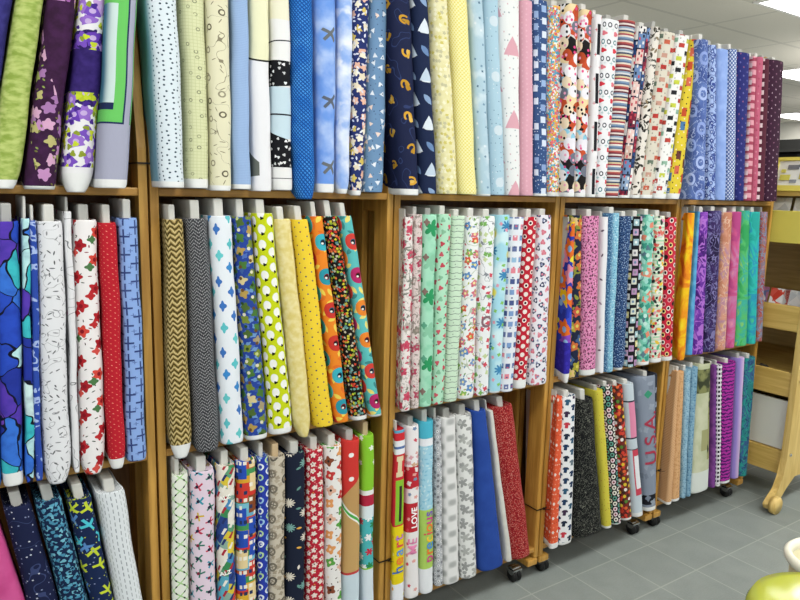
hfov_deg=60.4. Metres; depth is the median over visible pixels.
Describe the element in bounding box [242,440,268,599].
bolt
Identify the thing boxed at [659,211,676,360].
bolt
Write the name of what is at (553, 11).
bolt
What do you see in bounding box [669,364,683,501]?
bolt
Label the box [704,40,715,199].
bolt
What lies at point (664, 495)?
bolt
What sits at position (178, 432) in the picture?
bolt
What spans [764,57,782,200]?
bolt
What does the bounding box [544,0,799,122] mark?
ceiling
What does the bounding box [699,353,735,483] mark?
bolt
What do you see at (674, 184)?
bolt
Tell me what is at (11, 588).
bolt
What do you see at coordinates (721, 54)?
bolt
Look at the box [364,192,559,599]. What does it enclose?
shelf unit
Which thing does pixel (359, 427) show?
bolt
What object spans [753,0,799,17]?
recessed light
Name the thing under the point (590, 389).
bolt
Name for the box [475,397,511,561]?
bolt
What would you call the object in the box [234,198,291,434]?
bolt
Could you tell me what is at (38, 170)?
bolt
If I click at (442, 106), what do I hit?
bolt
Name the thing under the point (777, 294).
leaflet
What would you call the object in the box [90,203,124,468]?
bolt
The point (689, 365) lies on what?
bolt
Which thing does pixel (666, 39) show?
bolt
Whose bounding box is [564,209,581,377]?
bolt
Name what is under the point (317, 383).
bolt
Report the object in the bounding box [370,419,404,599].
bolt
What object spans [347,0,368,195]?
bolt
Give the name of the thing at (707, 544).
floor
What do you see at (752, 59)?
bolt
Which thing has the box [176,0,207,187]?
bolt
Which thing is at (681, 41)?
bolt
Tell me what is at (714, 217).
bolt
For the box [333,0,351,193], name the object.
bolt
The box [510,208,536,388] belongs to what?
bolt
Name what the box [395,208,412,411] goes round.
bolt
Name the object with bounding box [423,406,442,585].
bolt
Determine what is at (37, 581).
bolt
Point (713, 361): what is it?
bolt
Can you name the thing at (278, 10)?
bolt
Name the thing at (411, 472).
bolt
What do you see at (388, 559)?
cable tie
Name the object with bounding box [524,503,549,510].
cable tie
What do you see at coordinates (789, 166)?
picture
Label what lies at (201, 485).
bolt
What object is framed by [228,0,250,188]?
bolt
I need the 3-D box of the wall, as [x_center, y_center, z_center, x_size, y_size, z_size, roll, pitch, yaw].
[9.931,-1.558,11.065,0.100,3.000,12.000,-5,11,-34]
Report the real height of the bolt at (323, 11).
0.630 m
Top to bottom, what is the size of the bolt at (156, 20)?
0.633 m
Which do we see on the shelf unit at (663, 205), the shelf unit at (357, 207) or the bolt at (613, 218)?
the bolt at (613, 218)
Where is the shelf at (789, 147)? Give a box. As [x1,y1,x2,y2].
[779,139,799,156]
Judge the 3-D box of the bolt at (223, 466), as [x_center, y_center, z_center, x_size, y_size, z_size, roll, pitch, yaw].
[-0.511,0.703,1.920,0.056,0.635,0.180,-5,11,-34]
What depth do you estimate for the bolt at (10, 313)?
1.48 m
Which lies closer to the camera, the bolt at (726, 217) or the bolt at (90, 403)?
the bolt at (90, 403)
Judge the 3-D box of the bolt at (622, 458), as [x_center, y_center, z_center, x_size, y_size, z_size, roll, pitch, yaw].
[0.860,0.603,2.846,0.184,0.610,0.178,-5,11,-34]
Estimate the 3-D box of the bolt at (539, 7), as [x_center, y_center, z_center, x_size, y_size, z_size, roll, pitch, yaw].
[0.416,-0.673,2.311,0.112,0.637,0.178,-5,11,-34]
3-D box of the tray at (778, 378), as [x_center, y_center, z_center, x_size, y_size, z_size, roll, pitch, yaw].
[1.724,0.295,3.849,0.490,0.142,1.152,-5,11,-34]
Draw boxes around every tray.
[731,341,794,396]
[763,285,799,332]
[769,210,799,243]
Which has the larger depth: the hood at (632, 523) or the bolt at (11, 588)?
the hood at (632, 523)
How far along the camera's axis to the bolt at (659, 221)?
2.74 m
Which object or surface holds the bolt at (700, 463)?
on the shelf unit at (767, 206)
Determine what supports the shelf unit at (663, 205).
on the floor
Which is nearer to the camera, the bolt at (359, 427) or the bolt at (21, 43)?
the bolt at (21, 43)
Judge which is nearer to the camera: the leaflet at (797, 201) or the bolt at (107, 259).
the bolt at (107, 259)
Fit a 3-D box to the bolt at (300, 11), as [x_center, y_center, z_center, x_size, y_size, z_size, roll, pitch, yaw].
[-0.291,-0.596,1.833,0.076,0.642,0.178,-5,11,-34]
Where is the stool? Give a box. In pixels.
[745,572,799,599]
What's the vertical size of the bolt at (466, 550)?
0.629 m
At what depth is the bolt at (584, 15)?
2.30 m
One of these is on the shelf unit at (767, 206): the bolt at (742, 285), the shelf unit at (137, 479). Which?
the bolt at (742, 285)
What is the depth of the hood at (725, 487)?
3.40 m
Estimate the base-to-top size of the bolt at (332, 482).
0.620 m
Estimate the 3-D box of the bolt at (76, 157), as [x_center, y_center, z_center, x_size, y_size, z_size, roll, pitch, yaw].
[-0.723,-0.564,1.548,0.132,0.634,0.178,-5,11,-34]
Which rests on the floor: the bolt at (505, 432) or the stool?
the stool
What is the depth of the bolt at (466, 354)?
2.20 m
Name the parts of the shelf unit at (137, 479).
panel, panel, shelf, shelf, frame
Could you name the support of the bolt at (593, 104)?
on the shelf unit at (663, 205)
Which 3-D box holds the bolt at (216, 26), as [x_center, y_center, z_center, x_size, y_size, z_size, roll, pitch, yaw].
[-0.475,-0.594,1.707,0.060,0.636,0.178,-5,11,-34]
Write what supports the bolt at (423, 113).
on the shelf unit at (538, 394)
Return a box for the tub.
[784,537,799,571]
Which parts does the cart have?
rail, panel, panel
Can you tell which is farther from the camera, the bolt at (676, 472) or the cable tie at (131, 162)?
the bolt at (676, 472)
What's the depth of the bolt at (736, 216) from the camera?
3.04 m
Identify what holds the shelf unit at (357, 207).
on the floor
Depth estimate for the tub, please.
2.06 m
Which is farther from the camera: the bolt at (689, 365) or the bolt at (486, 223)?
the bolt at (689, 365)
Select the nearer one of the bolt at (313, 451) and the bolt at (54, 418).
the bolt at (54, 418)
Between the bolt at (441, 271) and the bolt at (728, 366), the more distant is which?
the bolt at (728, 366)
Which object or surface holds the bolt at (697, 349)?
on the shelf unit at (767, 206)
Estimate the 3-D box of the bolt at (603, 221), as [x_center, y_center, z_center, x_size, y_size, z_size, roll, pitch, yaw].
[0.710,-0.034,2.628,0.068,0.609,0.178,-5,11,-34]
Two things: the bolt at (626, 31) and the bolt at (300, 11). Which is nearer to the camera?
the bolt at (300, 11)
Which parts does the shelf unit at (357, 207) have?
frame, panel, shelf, shelf, frame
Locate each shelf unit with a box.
[0,28,159,599]
[136,21,392,599]
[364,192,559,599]
[517,197,680,570]
[637,57,773,525]
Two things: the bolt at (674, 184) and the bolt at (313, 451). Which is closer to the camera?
the bolt at (313, 451)
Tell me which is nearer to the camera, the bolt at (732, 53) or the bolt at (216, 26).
the bolt at (216, 26)
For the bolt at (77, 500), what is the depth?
1.65 m
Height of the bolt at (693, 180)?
0.628 m
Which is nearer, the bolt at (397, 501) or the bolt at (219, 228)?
the bolt at (219, 228)
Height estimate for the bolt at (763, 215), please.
0.633 m
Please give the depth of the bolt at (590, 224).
2.52 m
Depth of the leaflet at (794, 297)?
3.27 m
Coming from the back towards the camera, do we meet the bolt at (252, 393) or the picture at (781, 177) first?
the picture at (781, 177)
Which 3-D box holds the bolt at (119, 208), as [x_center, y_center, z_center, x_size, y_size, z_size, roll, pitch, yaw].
[-0.680,0.068,1.698,0.048,0.631,0.178,-5,11,-34]
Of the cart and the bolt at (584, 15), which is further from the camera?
the cart
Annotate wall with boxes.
[780,122,799,139]
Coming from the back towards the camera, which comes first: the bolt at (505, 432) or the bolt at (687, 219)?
the bolt at (687, 219)
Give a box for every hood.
[507,563,521,574]
[626,519,639,527]
[721,483,732,491]
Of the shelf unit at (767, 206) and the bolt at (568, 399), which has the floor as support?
the shelf unit at (767, 206)
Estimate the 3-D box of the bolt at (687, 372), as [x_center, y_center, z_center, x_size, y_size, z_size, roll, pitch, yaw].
[1.205,0.573,3.082,0.089,0.613,0.178,-5,11,-34]
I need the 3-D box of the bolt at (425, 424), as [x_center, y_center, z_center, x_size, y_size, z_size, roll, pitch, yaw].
[0.046,0.654,2.315,0.074,0.635,0.180,-5,11,-34]
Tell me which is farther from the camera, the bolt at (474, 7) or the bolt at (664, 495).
the bolt at (664, 495)
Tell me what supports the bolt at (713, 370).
on the shelf unit at (767, 206)
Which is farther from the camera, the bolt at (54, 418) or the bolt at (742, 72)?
the bolt at (742, 72)
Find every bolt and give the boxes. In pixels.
[0,0,12,80]
[0,0,42,188]
[0,201,22,486]
[0,483,57,599]
[0,520,24,599]
[15,195,33,482]
[17,0,75,189]
[25,203,42,480]
[29,479,87,599]
[33,202,70,483]
[54,195,79,472]
[56,0,103,191]
[60,473,113,599]
[68,202,104,474]
[85,468,141,599]
[89,0,136,187]
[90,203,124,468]
[108,198,145,461]
[136,0,183,187]
[159,203,191,458]
[166,455,188,599]
[172,198,218,451]
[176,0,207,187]
[178,451,215,599]
[194,197,242,444]
[198,0,230,190]
[202,446,235,599]
[217,198,266,439]
[223,442,255,599]
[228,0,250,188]
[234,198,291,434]
[239,0,270,190]
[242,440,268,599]
[259,437,284,599]
[264,205,309,436]
[268,0,291,189]
[270,433,304,599]
[271,204,332,426]
[287,200,347,422]
[288,432,323,599]
[289,0,314,198]
[299,199,366,420]
[309,427,341,599]
[312,0,334,192]
[324,423,359,599]
[329,202,380,416]
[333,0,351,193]
[343,420,373,599]
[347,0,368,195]
[361,0,385,191]
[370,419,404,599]
[383,0,417,194]
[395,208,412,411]
[395,412,418,598]
[400,206,421,408]
[404,408,432,593]
[409,0,435,193]
[412,204,450,404]
[416,207,436,406]
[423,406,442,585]
[427,0,456,193]
[433,404,458,584]
[441,401,475,578]
[443,208,464,401]
[445,207,479,398]
[447,0,475,194]
[458,398,502,570]
[460,0,490,195]
[469,207,509,392]
[473,208,494,395]
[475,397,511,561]
[481,394,529,559]
[482,0,503,194]
[483,207,523,391]
[498,0,519,195]
[510,207,550,384]
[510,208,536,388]
[518,0,532,195]
[525,389,561,548]
[528,0,547,195]
[546,0,559,195]
[553,381,600,537]
[553,385,574,544]
[554,217,574,382]
[557,0,578,196]
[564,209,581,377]
[565,208,598,375]
[567,378,610,528]
[574,4,591,196]
[576,376,620,524]
[578,206,618,371]
[585,10,601,196]
[591,211,607,372]
[591,374,630,519]
[595,15,618,196]
[597,373,642,516]
[605,15,634,197]
[607,367,656,510]
[613,211,630,369]
[614,208,653,364]
[614,210,642,366]
[618,22,649,197]
[629,21,659,197]
[639,28,674,198]
[643,366,678,504]
[648,210,664,362]
[652,30,688,198]
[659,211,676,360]
[665,35,696,198]
[669,361,690,497]
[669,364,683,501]
[670,359,697,496]
[672,207,694,360]
[679,34,707,199]
[684,205,699,354]
[684,355,710,493]
[689,205,721,351]
[692,206,707,354]
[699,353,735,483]
[702,205,740,347]
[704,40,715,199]
[704,357,721,485]
[704,359,716,487]
[707,350,743,478]
[710,205,749,345]
[711,43,727,199]
[714,207,731,349]
[721,44,736,199]
[727,349,754,476]
[734,49,748,200]
[743,53,756,200]
[744,206,767,341]
[744,207,759,343]
[751,53,762,200]
[756,55,768,200]
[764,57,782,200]
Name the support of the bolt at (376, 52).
on the shelf unit at (357, 207)
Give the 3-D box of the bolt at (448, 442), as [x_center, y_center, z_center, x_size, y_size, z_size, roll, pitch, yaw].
[0.128,0.652,2.374,0.108,0.625,0.178,-5,11,-34]
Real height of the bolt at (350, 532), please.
0.622 m
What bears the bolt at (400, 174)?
on the shelf unit at (538, 394)
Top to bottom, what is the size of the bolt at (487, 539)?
0.634 m
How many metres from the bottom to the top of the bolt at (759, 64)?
0.618 m
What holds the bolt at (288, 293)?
on the shelf unit at (357, 207)
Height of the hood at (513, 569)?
0.042 m
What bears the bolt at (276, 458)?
on the shelf unit at (357, 207)
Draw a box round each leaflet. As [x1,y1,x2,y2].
[764,286,769,301]
[769,288,790,304]
[773,197,792,210]
[782,289,799,306]
[793,198,799,210]
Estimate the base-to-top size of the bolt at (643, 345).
0.619 m
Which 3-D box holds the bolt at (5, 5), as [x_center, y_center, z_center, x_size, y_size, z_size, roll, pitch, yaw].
[-0.881,-0.561,1.439,0.198,0.625,0.178,-5,11,-34]
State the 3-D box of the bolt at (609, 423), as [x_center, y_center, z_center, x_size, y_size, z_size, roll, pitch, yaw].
[0.805,0.605,2.806,0.174,0.616,0.178,-5,11,-34]
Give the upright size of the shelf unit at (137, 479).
2.109 m
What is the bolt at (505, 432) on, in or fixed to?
on the shelf unit at (538, 394)
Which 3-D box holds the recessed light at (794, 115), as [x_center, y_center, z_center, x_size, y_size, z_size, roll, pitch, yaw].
[7.393,-3.410,12.774,1.220,0.014,0.600,-5,11,-34]
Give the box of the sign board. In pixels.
[777,157,799,190]
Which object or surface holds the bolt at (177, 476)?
on the shelf unit at (357, 207)
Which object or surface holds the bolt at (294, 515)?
on the shelf unit at (357, 207)
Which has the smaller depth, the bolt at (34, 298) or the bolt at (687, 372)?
the bolt at (34, 298)
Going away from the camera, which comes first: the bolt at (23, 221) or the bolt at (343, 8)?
the bolt at (23, 221)
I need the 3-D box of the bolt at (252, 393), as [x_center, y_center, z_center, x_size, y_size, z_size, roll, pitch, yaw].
[-0.431,0.048,1.864,0.091,0.639,0.178,-5,11,-34]
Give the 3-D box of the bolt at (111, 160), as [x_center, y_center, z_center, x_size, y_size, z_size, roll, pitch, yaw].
[-0.637,-0.570,1.535,0.119,0.633,0.123,-5,11,-34]
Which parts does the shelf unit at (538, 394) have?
frame, panel, shelf, shelf, shelf, frame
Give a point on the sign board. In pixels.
(788, 167)
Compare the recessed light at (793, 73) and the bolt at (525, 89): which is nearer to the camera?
the bolt at (525, 89)
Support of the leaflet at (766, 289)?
on the cart
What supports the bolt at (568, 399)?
on the shelf unit at (663, 205)
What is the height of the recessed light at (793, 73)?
0.014 m
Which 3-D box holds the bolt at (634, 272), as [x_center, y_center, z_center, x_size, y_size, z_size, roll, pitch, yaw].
[0.869,-0.049,2.736,0.102,0.613,0.178,-5,11,-34]
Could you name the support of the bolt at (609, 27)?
on the shelf unit at (663, 205)
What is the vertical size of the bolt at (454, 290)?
0.614 m
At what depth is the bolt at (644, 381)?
2.85 m
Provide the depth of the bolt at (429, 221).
2.10 m
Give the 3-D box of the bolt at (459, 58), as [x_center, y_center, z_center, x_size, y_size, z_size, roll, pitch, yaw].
[0.148,-0.649,2.132,0.146,0.632,0.178,-5,11,-34]
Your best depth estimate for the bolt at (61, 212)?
1.56 m
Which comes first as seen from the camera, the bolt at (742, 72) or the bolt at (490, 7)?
the bolt at (490, 7)
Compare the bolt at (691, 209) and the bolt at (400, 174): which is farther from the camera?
the bolt at (691, 209)
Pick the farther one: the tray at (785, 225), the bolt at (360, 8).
the tray at (785, 225)
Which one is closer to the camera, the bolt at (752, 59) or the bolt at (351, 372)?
the bolt at (351, 372)
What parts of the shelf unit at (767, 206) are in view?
frame, shelf, shelf, frame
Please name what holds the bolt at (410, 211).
on the shelf unit at (538, 394)
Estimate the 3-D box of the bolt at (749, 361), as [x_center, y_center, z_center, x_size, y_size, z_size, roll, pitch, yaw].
[1.606,0.543,3.344,0.123,0.610,0.178,-5,11,-34]
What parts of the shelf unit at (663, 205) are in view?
frame, panel, panel, shelf, shelf, frame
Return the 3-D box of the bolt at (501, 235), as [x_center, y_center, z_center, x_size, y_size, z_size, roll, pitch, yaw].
[0.286,-0.004,2.346,0.057,0.616,0.178,-5,11,-34]
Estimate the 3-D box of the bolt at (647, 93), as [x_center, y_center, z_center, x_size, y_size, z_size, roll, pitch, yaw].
[0.866,-0.712,2.608,0.088,0.642,0.178,-5,11,-34]
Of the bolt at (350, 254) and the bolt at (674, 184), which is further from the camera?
the bolt at (674, 184)
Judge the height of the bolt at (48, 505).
0.635 m
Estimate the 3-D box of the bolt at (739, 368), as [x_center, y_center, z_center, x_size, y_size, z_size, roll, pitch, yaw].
[1.554,0.541,3.315,0.119,0.620,0.178,-5,11,-34]
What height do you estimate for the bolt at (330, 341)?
0.631 m
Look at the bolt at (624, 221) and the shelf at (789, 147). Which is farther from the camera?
the shelf at (789, 147)
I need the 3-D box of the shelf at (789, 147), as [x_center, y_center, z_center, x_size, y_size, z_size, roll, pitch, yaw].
[4.871,-1.221,10.357,0.480,2.300,4.480,-5,11,-34]
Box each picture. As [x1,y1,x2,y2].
[779,175,789,179]
[788,165,799,168]
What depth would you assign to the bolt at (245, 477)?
1.87 m
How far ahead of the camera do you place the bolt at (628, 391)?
2.79 m
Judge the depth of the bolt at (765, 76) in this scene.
2.98 m
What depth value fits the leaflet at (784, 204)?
3.28 m
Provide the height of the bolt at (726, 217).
0.628 m
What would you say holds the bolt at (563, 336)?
on the shelf unit at (663, 205)
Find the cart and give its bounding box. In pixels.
[731,191,799,514]
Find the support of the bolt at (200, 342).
on the shelf unit at (357, 207)
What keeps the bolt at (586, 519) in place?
on the shelf unit at (663, 205)
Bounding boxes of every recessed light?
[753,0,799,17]
[781,112,799,119]
[783,67,799,81]
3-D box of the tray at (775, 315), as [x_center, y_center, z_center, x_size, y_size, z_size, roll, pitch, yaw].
[1.732,-0.016,3.799,0.490,0.142,1.152,-5,11,-34]
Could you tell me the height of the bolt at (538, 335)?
0.617 m
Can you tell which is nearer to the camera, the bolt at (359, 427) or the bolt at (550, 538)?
the bolt at (359, 427)
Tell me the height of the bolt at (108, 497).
0.619 m
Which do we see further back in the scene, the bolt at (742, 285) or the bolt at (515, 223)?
the bolt at (742, 285)
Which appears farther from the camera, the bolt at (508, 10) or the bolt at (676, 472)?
the bolt at (676, 472)
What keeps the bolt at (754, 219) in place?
on the shelf unit at (767, 206)
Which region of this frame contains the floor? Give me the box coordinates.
[408,463,799,599]
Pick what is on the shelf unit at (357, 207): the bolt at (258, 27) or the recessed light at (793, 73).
the bolt at (258, 27)
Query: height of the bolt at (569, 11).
0.630 m
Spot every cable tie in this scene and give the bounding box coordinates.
[129,162,149,163]
[373,557,392,562]
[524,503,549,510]
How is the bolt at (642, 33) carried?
on the shelf unit at (663, 205)

